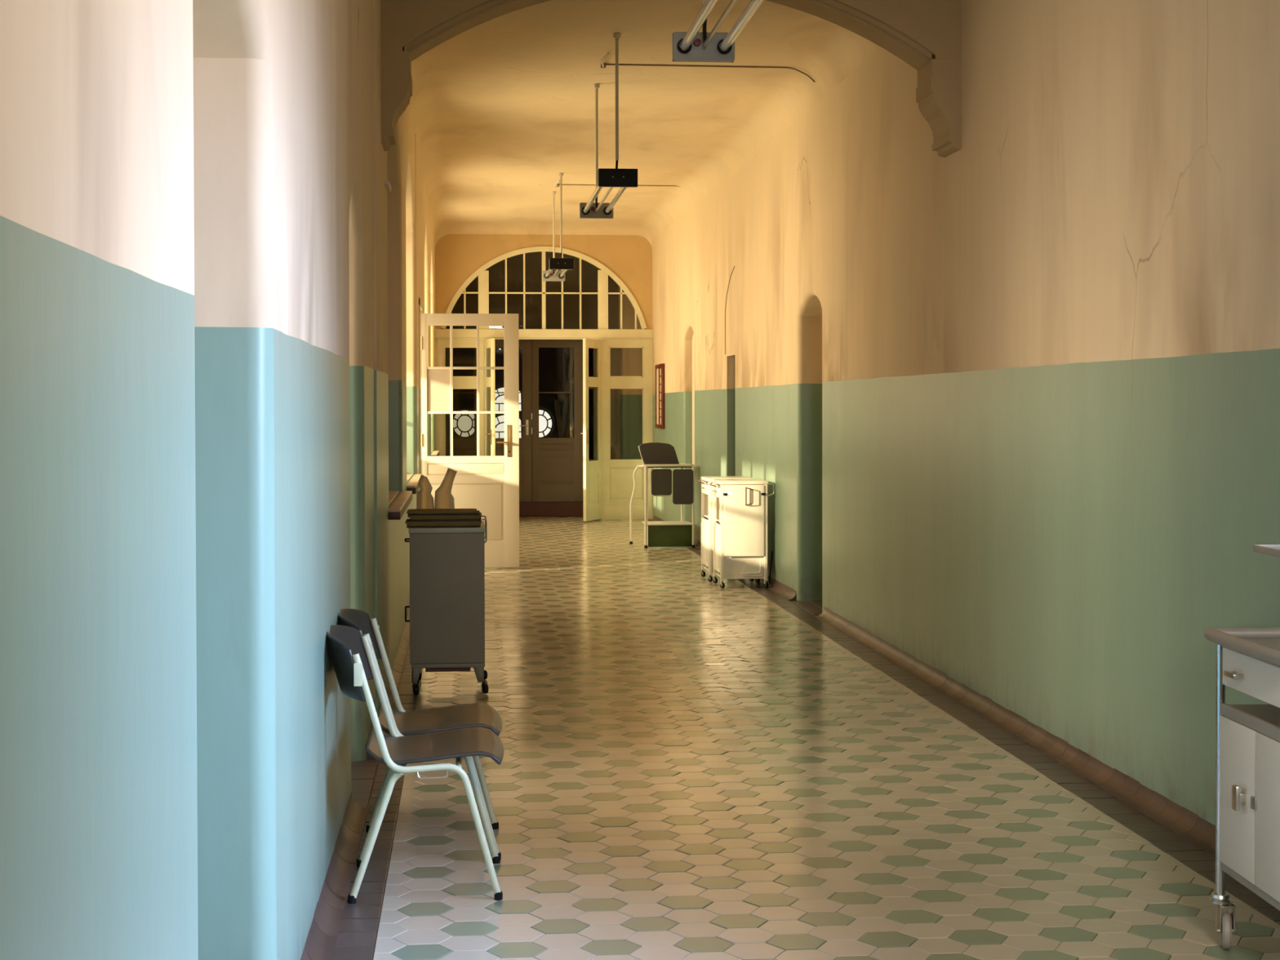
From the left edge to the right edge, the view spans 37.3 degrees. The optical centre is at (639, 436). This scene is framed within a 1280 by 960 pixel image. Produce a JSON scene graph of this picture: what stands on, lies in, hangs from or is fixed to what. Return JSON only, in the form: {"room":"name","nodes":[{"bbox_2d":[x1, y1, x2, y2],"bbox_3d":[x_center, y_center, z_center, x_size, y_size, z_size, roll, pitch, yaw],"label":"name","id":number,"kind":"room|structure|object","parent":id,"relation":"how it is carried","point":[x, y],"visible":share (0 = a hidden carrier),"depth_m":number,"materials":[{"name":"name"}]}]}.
{"room":"hospital corridor","nodes":[
{"label":"hospital corridor","id":0,"kind":"room"},
{"bbox_2d":[0,0,435,959],"bbox_3d":[-2.136,-0.651,13.956,0.880,3.980,34.200,0,1,-5],"label":"wall","id":1,"kind":"structure","parent":0,"point":[210,406],"depth_m":2.97,"materials":[{"name":"paint"}]},
{"bbox_2d":[300,608,409,959],"bbox_3d":[-1.732,1.244,14.589,0.100,0.080,20.590,0,1,-5],"label":"baseboard","id":2,"kind":"structure","parent":1,"relation":"attached to","point":[321,940],"depth_m":6.02,"materials":[{"name":"wood"}]},
{"bbox_2d":[384,181,391,191],"bbox_3d":[-1.335,-1.321,10.001,0.035,0.020,0.300,0,1,-5],"label":"wall bracket","id":3,"kind":"object","parent":1,"relation":"attached to","point":[387,184],"visible":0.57,"depth_m":9.93,"materials":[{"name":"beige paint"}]},
{"bbox_2d":[388,490,412,519],"bbox_3d":[-1.579,0.402,11.361,0.362,0.062,2.280,0,1,-5],"label":"window sill","id":4,"kind":"structure","parent":1,"relation":"attached to","point":[397,508],"depth_m":11.06,"materials":[{"name":"wood"}]},
{"bbox_2d":[406,473,423,493],"bbox_3d":[-1.864,0.355,14.483,0.362,0.062,2.410,0,1,-5],"label":"window sill","id":5,"kind":"structure","parent":1,"relation":"attached to","point":[413,486],"depth_m":14.13,"materials":[{"name":"wood"}]},
{"bbox_2d":[418,297,422,508],"bbox_3d":[-1.986,0.005,17.142,0.032,2.470,1.100,0,1,-5],"label":"door frame","id":6,"kind":"structure","parent":1,"relation":"in","point":[420,304],"depth_m":16.59,"materials":[{"name":"white paint"}]},
{"bbox_2d":[420,313,519,567],"bbox_3d":[-1.578,0.039,17.605,0.907,2.363,0.104,0,1,-5],"label":"glazed door","id":7,"kind":"structure","parent":6,"relation":"attached to","point":[487,484],"depth_m":17.62,"materials":[{"name":"white paint"}]},
{"bbox_2d":[431,450,439,456],"bbox_3d":[-2.640,0.224,23.062,0.362,0.062,2.280,0,1,-5],"label":"window sill","id":8,"kind":"structure","parent":1,"relation":"attached to","point":[436,453],"depth_m":23.04,"materials":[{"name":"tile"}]},
{"bbox_2d":[444,347,476,456],"bbox_3d":[-2.505,-0.207,26.103,0.575,2.220,0.045,0,1,-5],"label":"entrance door","id":9,"kind":"structure","parent":1,"relation":"in","point":[461,446],"depth_m":26.09,"materials":[{"name":"beige paint"}]},
{"bbox_2d":[453,347,573,449],"bbox_3d":[-2.061,-0.963,30.324,5.400,4.000,0.205,0,1,-5],"label":"wall","id":10,"kind":"structure","parent":0,"point":[553,362],"depth_m":30.27,"materials":[{"name":"brown"}]},
{"bbox_2d":[453,408,474,438],"bbox_3d":[-2.786,-0.209,30.151,0.421,0.469,0.042,0,1,-5],"label":"leaded window","id":11,"kind":"structure","parent":10,"relation":"in","point":[463,424],"depth_m":30.14,"materials":[{"name":"white glass"}]},
{"bbox_2d":[495,413,522,438],"bbox_3d":[-2.119,-0.148,30.213,0.481,0.436,0.042,0,1,-5],"label":"leaded window","id":12,"kind":"structure","parent":10,"relation":"in","point":[500,419],"depth_m":30.20,"materials":[{"name":"white glass"}]},
{"bbox_2d":[495,386,522,412],"bbox_3d":[-2.119,-0.599,30.206,0.481,0.416,0.042,0,1,-5],"label":"leaded window","id":13,"kind":"structure","parent":10,"relation":"in","point":[500,397],"depth_m":30.20,"materials":[{"name":"white glass"}]},
{"bbox_2d":[531,408,553,438],"bbox_3d":[-1.601,-0.208,30.259,0.431,0.480,0.042,0,1,-5],"label":"leaded window","id":14,"kind":"structure","parent":10,"relation":"in","point":[545,420],"depth_m":30.26,"materials":[{"name":"white glass"}]},
{"bbox_2d":[435,234,652,328],"bbox_3d":[-1.279,-2.136,25.249,3.085,1.500,0.180,0,1,-5],"label":"wall","id":15,"kind":"structure","parent":0,"point":[457,256],"depth_m":25.14,"materials":[{"name":"paint"}]},
{"bbox_2d":[435,246,653,519],"bbox_3d":[-1.279,-0.704,25.190,2.905,3.638,0.140,0,1,-5],"label":"door frame","id":16,"kind":"structure","parent":15,"relation":"in","point":[617,475],"depth_m":25.22,"materials":[{"name":"beige paint"}]},
{"bbox_2d":[482,337,495,455],"bbox_3d":[-1.997,-0.088,24.800,0.104,2.380,0.615,0,1,-15],"label":"door","id":17,"kind":"structure","parent":16,"relation":"attached to","point":[488,359],"depth_m":24.78,"materials":[{"name":"beige paint"}]},
{"bbox_2d":[580,337,601,520],"bbox_3d":[-0.649,-0.093,24.959,0.104,2.380,0.615,0,1,19],"label":"door","id":18,"kind":"structure","parent":16,"relation":"attached to","point":[592,348],"depth_m":24.93,"materials":[{"name":"beige paint"}]},
{"bbox_2d":[618,286,642,459],"bbox_3d":[0.253,-0.907,26.421,1.100,4.000,0.100,0,1,-5],"label":"wall","id":19,"kind":"structure","parent":0,"point":[631,358],"depth_m":26.34,"materials":[{"name":"paint"}]},
{"bbox_2d":[494,341,532,502],"bbox_3d":[-1.853,-0.209,26.133,0.720,2.220,0.104,0,1,-5],"label":"entrance door","id":20,"kind":"structure","parent":19,"relation":"in","point":[525,443],"depth_m":26.16,"materials":[{"name":"beige paint"}]},
{"bbox_2d":[440,252,618,328],"bbox_3d":[-1.544,-2.182,26.258,2.540,1.440,0.080,0,1,-5],"label":"arched window","id":21,"kind":"structure","parent":19,"relation":"attached to","point":[533,260],"depth_m":26.23,"materials":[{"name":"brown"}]},
{"bbox_2d":[494,339,582,341],"bbox_3d":[-1.549,-1.391,26.230,2.520,0.140,0.120,0,1,-5],"label":"trim","id":22,"kind":"structure","parent":19,"relation":"attached to","point":[495,340],"depth_m":26.20,"materials":[{"name":"beige paint"}]},
{"bbox_2d":[519,501,583,516],"bbox_3d":[-1.358,1.001,26.233,2.885,0.195,0.340,0,1,-5],"label":"trim","id":23,"kind":"structure","parent":19,"relation":"attached to","point":[544,508],"depth_m":26.08,"materials":[{"name":"red wood"}]},
{"bbox_2d":[531,341,582,502],"bbox_3d":[-1.136,-0.212,26.227,0.716,2.220,0.045,0,1,-5],"label":"entrance door","id":24,"kind":"structure","parent":19,"relation":"in","point":[557,462],"depth_m":26.21,"materials":[{"name":"beige paint"}]},
{"bbox_2d":[610,347,620,459],"bbox_3d":[-0.530,-0.212,26.330,0.500,2.225,0.140,0,1,-5],"label":"trim","id":25,"kind":"structure","parent":19,"relation":"attached to","point":[615,352],"depth_m":26.27,"materials":[{"name":"beige paint"}]},
{"bbox_2d":[404,0,880,248],"bbox_3d":[0.036,-2.424,11.114,2.976,0.355,28.200,0,1,-5],"label":"ceiling","id":26,"kind":"structure","parent":0,"point":[504,106],"depth_m":15.14,"materials":[{"name":"paint"}]},
{"bbox_2d":[542,172,573,281],"bbox_3d":[-0.892,-2.241,20.472,0.258,1.005,1.852,0,1,-5],"label":"lamp","id":27,"kind":"object","parent":26,"relation":"hanging from","point":[565,264],"visible":1,"depth_m":19.63,"materials":[{"name":"grey metal"}]},
{"bbox_2d":[600,52,609,68],"bbox_3d":[-0.251,-2.604,13.151,0.054,0.052,0.522,0,1,-4],"label":"bracket","id":28,"kind":"object","parent":26,"relation":"attached to","point":[602,65],"visible":1,"depth_m":13.06,"materials":[{"name":"grey metal"}]},
{"bbox_2d":[579,32,637,218],"bbox_3d":[-0.237,-2.132,13.277,0.258,1.005,2.102,0,1,-5],"label":"lamp","id":29,"kind":"object","parent":26,"relation":"hanging from","point":[624,179],"visible":1,"depth_m":12.31,"materials":[{"name":"grey metal"}]},
{"bbox_2d":[581,206,589,214],"bbox_3d":[-0.409,-1.702,14.271,0.061,0.061,0.016,0,1,-5],"label":"socket","id":30,"kind":"object","parent":29,"relation":"attached to","point":[583,212],"depth_m":14.27,"materials":[{"name":"black plastic"}]},
{"bbox_2d":[603,206,611,214],"bbox_3d":[-0.244,-1.703,14.287,0.061,0.061,0.016,0,1,-5],"label":"socket","id":31,"kind":"object","parent":29,"relation":"attached to","point":[605,212],"depth_m":14.28,"materials":[{"name":"black plastic"}]},
{"bbox_2d":[559,184,679,186],"bbox_3d":[-0.146,-2.696,20.698,1.510,0.102,0.043,0,1,-7],"label":"cable","id":32,"kind":"object","parent":26,"relation":"attached to","point":[559,184],"visible":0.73,"depth_m":20.71,"materials":[{"name":"black rubber"}]},
{"bbox_2d":[605,63,815,82],"bbox_3d":[0.501,-2.586,13.477,1.530,0.102,0.043,0,1,-7],"label":"cable","id":33,"kind":"object","parent":26,"relation":"attached to","point":[808,76],"visible":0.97,"depth_m":13.47,"materials":[{"name":"black rubber"}]},
{"bbox_2d":[672,0,764,62],"bbox_3d":[0.356,-2.033,6.770,0.258,1.005,2.132,0,1,-5],"label":"lamp","id":34,"kind":"object","parent":26,"relation":"hanging from","point":[692,45],"visible":1,"depth_m":7.75,"materials":[{"name":"grey metal"}]},
{"bbox_2d":[676,38,692,53],"bbox_3d":[0.182,-1.603,7.779,0.061,0.061,0.016,0,1,-5],"label":"socket","id":35,"kind":"object","parent":34,"relation":"attached to","point":[680,50],"depth_m":7.77,"materials":[{"name":"black plastic"}]},
{"bbox_2d":[716,39,732,54],"bbox_3d":[0.347,-1.604,7.794,0.061,0.061,0.016,0,1,-5],"label":"socket","id":36,"kind":"object","parent":34,"relation":"attached to","point":[720,51],"depth_m":7.79,"materials":[{"name":"black plastic"}]},
{"bbox_2d":[734,418,735,475],"bbox_3d":[1.889,-0.720,15.627,0.100,4.050,19.600,0,1,-5],"label":"wall","id":37,"kind":"structure","parent":0,"point":[735,419],"depth_m":23.11,"materials":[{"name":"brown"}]},
{"bbox_2d":[331,516,1279,959],"bbox_3d":[-0.570,1.334,14.028,5.800,0.103,34.000,0,1,-5],"label":"floor","id":38,"kind":"structure","parent":0,"point":[691,767],"depth_m":6.91,"materials":[{"name":"tile"}]},
{"bbox_2d":[326,625,503,903],"bbox_3d":[-0.714,1.004,5.984,0.565,0.811,0.496,0,1,-5],"label":"chair","id":39,"kind":"object","parent":38,"relation":"on","point":[352,657],"visible":0.98,"depth_m":5.84,"materials":[{"name":"green paint"}]},
{"bbox_2d":[337,608,502,859],"bbox_3d":[-0.756,0.996,6.490,0.565,0.811,0.496,0,1,-5],"label":"chair","id":40,"kind":"object","parent":38,"relation":"on","point":[475,714],"visible":0.7,"depth_m":6.58,"materials":[{"name":"brown wood"}]},
{"bbox_2d":[404,515,488,694],"bbox_3d":[-1.037,0.887,10.177,0.437,0.917,0.581,0,1,-5],"label":"rolling cart","id":41,"kind":"object","parent":38,"relation":"on","point":[446,606],"visible":0.97,"depth_m":9.89,"materials":[{"name":"grey paint"}]},
{"bbox_2d":[416,475,434,508],"bbox_3d":[-1.166,0.336,10.303,0.097,0.264,0.098,0,1,-5],"label":"bottle","id":42,"kind":"object","parent":41,"relation":"on","point":[420,480],"visible":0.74,"depth_m":10.29,"materials":[{"name":"brown glass"}]},
{"bbox_2d":[406,525,479,528],"bbox_3d":[-1.039,0.468,10.035,0.383,0.009,0.305,0,1,-5],"label":"folder","id":43,"kind":"object","parent":41,"relation":"on","point":[407,526],"visible":0.44,"depth_m":9.88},
{"bbox_2d":[406,523,480,525],"bbox_3d":[-1.038,0.458,10.038,0.386,0.011,0.298,0,1,-5],"label":"folder","id":44,"kind":"object","parent":43,"relation":"on","point":[428,524],"visible":0.46,"depth_m":9.89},
{"bbox_2d":[404,519,481,524],"bbox_3d":[-1.039,0.447,10.037,0.398,0.010,0.301,0,1,-5],"label":"folder","id":45,"kind":"object","parent":44,"relation":"on","point":[407,521],"visible":0.57,"depth_m":9.89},
{"bbox_2d":[409,517,481,521],"bbox_3d":[-1.028,0.436,10.037,0.372,0.010,0.302,0,1,-5],"label":"folder","id":46,"kind":"object","parent":45,"relation":"on","point":[480,519],"visible":0.5,"depth_m":9.89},
{"bbox_2d":[409,517,479,519],"bbox_3d":[-1.032,0.426,10.038,0.364,0.010,0.298,0,1,-5],"label":"folder","id":47,"kind":"object","parent":46,"relation":"on","point":[411,518],"visible":0.44,"depth_m":9.89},
{"bbox_2d":[407,512,481,517],"bbox_3d":[-1.032,0.415,10.036,0.385,0.010,0.303,0,1,-5],"label":"folder","id":48,"kind":"object","parent":47,"relation":"on","point":[480,515],"visible":0.54,"depth_m":9.89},
{"bbox_2d":[407,510,479,515],"bbox_3d":[-1.037,0.405,10.037,0.376,0.010,0.299,0,1,-5],"label":"folder","id":49,"kind":"object","parent":48,"relation":"on","point":[477,513],"visible":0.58,"depth_m":9.89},
{"bbox_2d":[406,508,476,513],"bbox_3d":[-1.048,0.395,10.037,0.366,0.010,0.298,0,1,-5],"label":"folder","id":50,"kind":"object","parent":49,"relation":"on","point":[416,510],"visible":1,"depth_m":9.94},
{"bbox_2d":[434,467,457,508],"bbox_3d":[-1.061,0.319,10.311,0.117,0.297,0.112,0,1,33],"label":"bottle","id":51,"kind":"object","parent":41,"relation":"on","point":[447,468],"visible":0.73,"depth_m":10.30,"materials":[{"name":"brown glass"}]},
{"bbox_2d":[425,667,470,671],"bbox_3d":[-1.028,1.215,10.173,0.235,0.025,0.490,0,1,-5],"label":"crossbar","id":52,"kind":"object","parent":41,"relation":"on","point":[427,669],"depth_m":9.93,"materials":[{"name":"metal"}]},
{"bbox_2d":[553,393,573,437],"bbox_3d":[-1.033,0.223,27.546,0.441,1.716,0.040,0,1,-5],"label":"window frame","id":53,"kind":"structure","parent":38,"relation":"on","point":[557,397],"depth_m":27.51,"materials":[{"name":"brown wood"}]},
{"bbox_2d":[560,377,573,437],"bbox_3d":[-1.048,0.125,27.242,0.471,1.964,0.040,0,1,-5],"label":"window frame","id":54,"kind":"structure","parent":38,"relation":"on","point":[569,380],"depth_m":27.21,"materials":[{"name":"brown wood"}]},
{"bbox_2d":[564,355,573,437],"bbox_3d":[-0.962,-0.039,27.398,0.352,2.259,0.040,0,1,-5],"label":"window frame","id":55,"kind":"structure","parent":38,"relation":"on","point":[571,361],"depth_m":27.37,"materials":[{"name":"brown wood"}]},
{"bbox_2d":[629,442,694,548],"bbox_3d":[0.238,0.623,20.487,0.651,1.123,0.698,0,1,-5],"label":"chair","id":56,"kind":"object","parent":38,"relation":"on","point":[681,533],"visible":1,"depth_m":20.24,"materials":[{"name":"white metal"}]},
{"bbox_2d":[641,520,692,525],"bbox_3d":[0.295,0.935,20.473,0.507,0.014,0.510,0,1,-5],"label":"shelf","id":57,"kind":"object","parent":56,"relation":"attached to","point":[655,522],"depth_m":20.28,"materials":[{"name":"white metal"}]},
{"bbox_2d":[697,475,754,582],"bbox_3d":[0.742,0.799,16.514,0.428,0.890,0.554,0,1,-5],"label":"locker","id":58,"kind":"object","parent":38,"relation":"on","point":[707,497],"visible":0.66,"depth_m":16.34,"materials":[{"name":"white metal"}]},
{"bbox_2d":[703,551,713,573],"bbox_3d":[0.757,1.073,16.515,0.345,0.182,0.480,0,1,-5],"label":"shelf","id":59,"kind":"object","parent":58,"relation":"attached to","point":[708,556],"depth_m":16.27,"materials":[{"name":"white metal"}]},
{"bbox_2d":[709,479,774,588],"bbox_3d":[0.853,0.809,15.881,0.488,0.890,0.556,0,1,-5],"label":"cabinet","id":60,"kind":"object","parent":38,"relation":"on","point":[740,524],"visible":1,"depth_m":15.65,"materials":[{"name":"white metal"}]},
{"bbox_2d":[715,556,764,578],"bbox_3d":[0.840,1.083,15.900,0.352,0.182,0.440,0,1,-5],"label":"shelf","id":61,"kind":"object","parent":60,"relation":"attached to","point":[726,567],"depth_m":15.68,"materials":[{"name":"white metal"}]},
{"bbox_2d":[768,551,773,587],"bbox_3d":[1.081,1.103,15.727,0.050,0.296,0.167,0,1,3],"label":"cable","id":62,"kind":"object","parent":38,"relation":"on","point":[771,551],"visible":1,"depth_m":15.78,"materials":[{"name":"black rubber"}]},
{"bbox_2d":[1204,544,1279,949],"bbox_3d":[1.820,0.861,4.960,0.481,1.118,0.674,0,1,-2],"label":"trolley","id":63,"kind":"object","parent":38,"relation":"on","point":[1247,736],"visible":1,"depth_m":5.05,"materials":[{"name":"silver metal"}]},
{"bbox_2d":[1204,626,1279,666],"bbox_3d":[1.817,0.555,4.971,0.505,0.040,0.664,0,1,-5],"label":"tray","id":64,"kind":"object","parent":63,"relation":"on","point":[1258,646],"depth_m":5.12,"materials":[{"name":"silver metal"}]},
{"bbox_2d":[1253,544,1279,557],"bbox_3d":[1.880,0.311,4.985,0.357,0.020,0.502,0,1,-2],"label":"shelf","id":65,"kind":"object","parent":63,"relation":"attached to","point":[1268,549],"depth_m":5.16,"materials":[{"name":"silver metal"}]},
{"bbox_2d":[652,0,1279,825],"bbox_3d":[1.491,-0.553,14.287,0.635,3.760,34.200,0,1,-5],"label":"wall","id":66,"kind":"structure","parent":0,"point":[1008,401],"depth_m":8.52,"materials":[{"name":"paint"}]},
{"bbox_2d":[655,363,664,428],"bbox_3d":[0.254,-0.513,24.203,0.028,0.820,0.930,0,1,-5],"label":"frame","id":67,"kind":"object","parent":66,"relation":"attached to","point":[660,368],"visible":1,"depth_m":24.16,"materials":[{"name":"brown wood"}]},
{"bbox_2d":[380,0,961,157],"bbox_3d":[0.158,-2.065,9.790,3.076,1.172,0.330,0,1,-5],"label":"ceiling arch","id":68,"kind":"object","parent":66,"relation":"attached to","point":[926,35],"depth_m":9.74,"materials":[{"name":"paint"}]},
{"bbox_2d":[724,266,734,354],"bbox_3d":[0.872,-1.218,18.371,0.010,0.826,0.668,0,1,-5],"label":"cable","id":69,"kind":"object","parent":66,"relation":"attached to","point":[734,266],"visible":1,"depth_m":18.66,"materials":[{"name":"black plastic"}]},
{"bbox_2d":[649,515,1215,856],"bbox_3d":[1.201,1.241,14.419,0.153,0.080,21.460,0,1,-5],"label":"baseboard","id":70,"kind":"structure","parent":66,"relation":"attached to","point":[1181,820],"depth_m":8.35,"materials":[{"name":"wood"}]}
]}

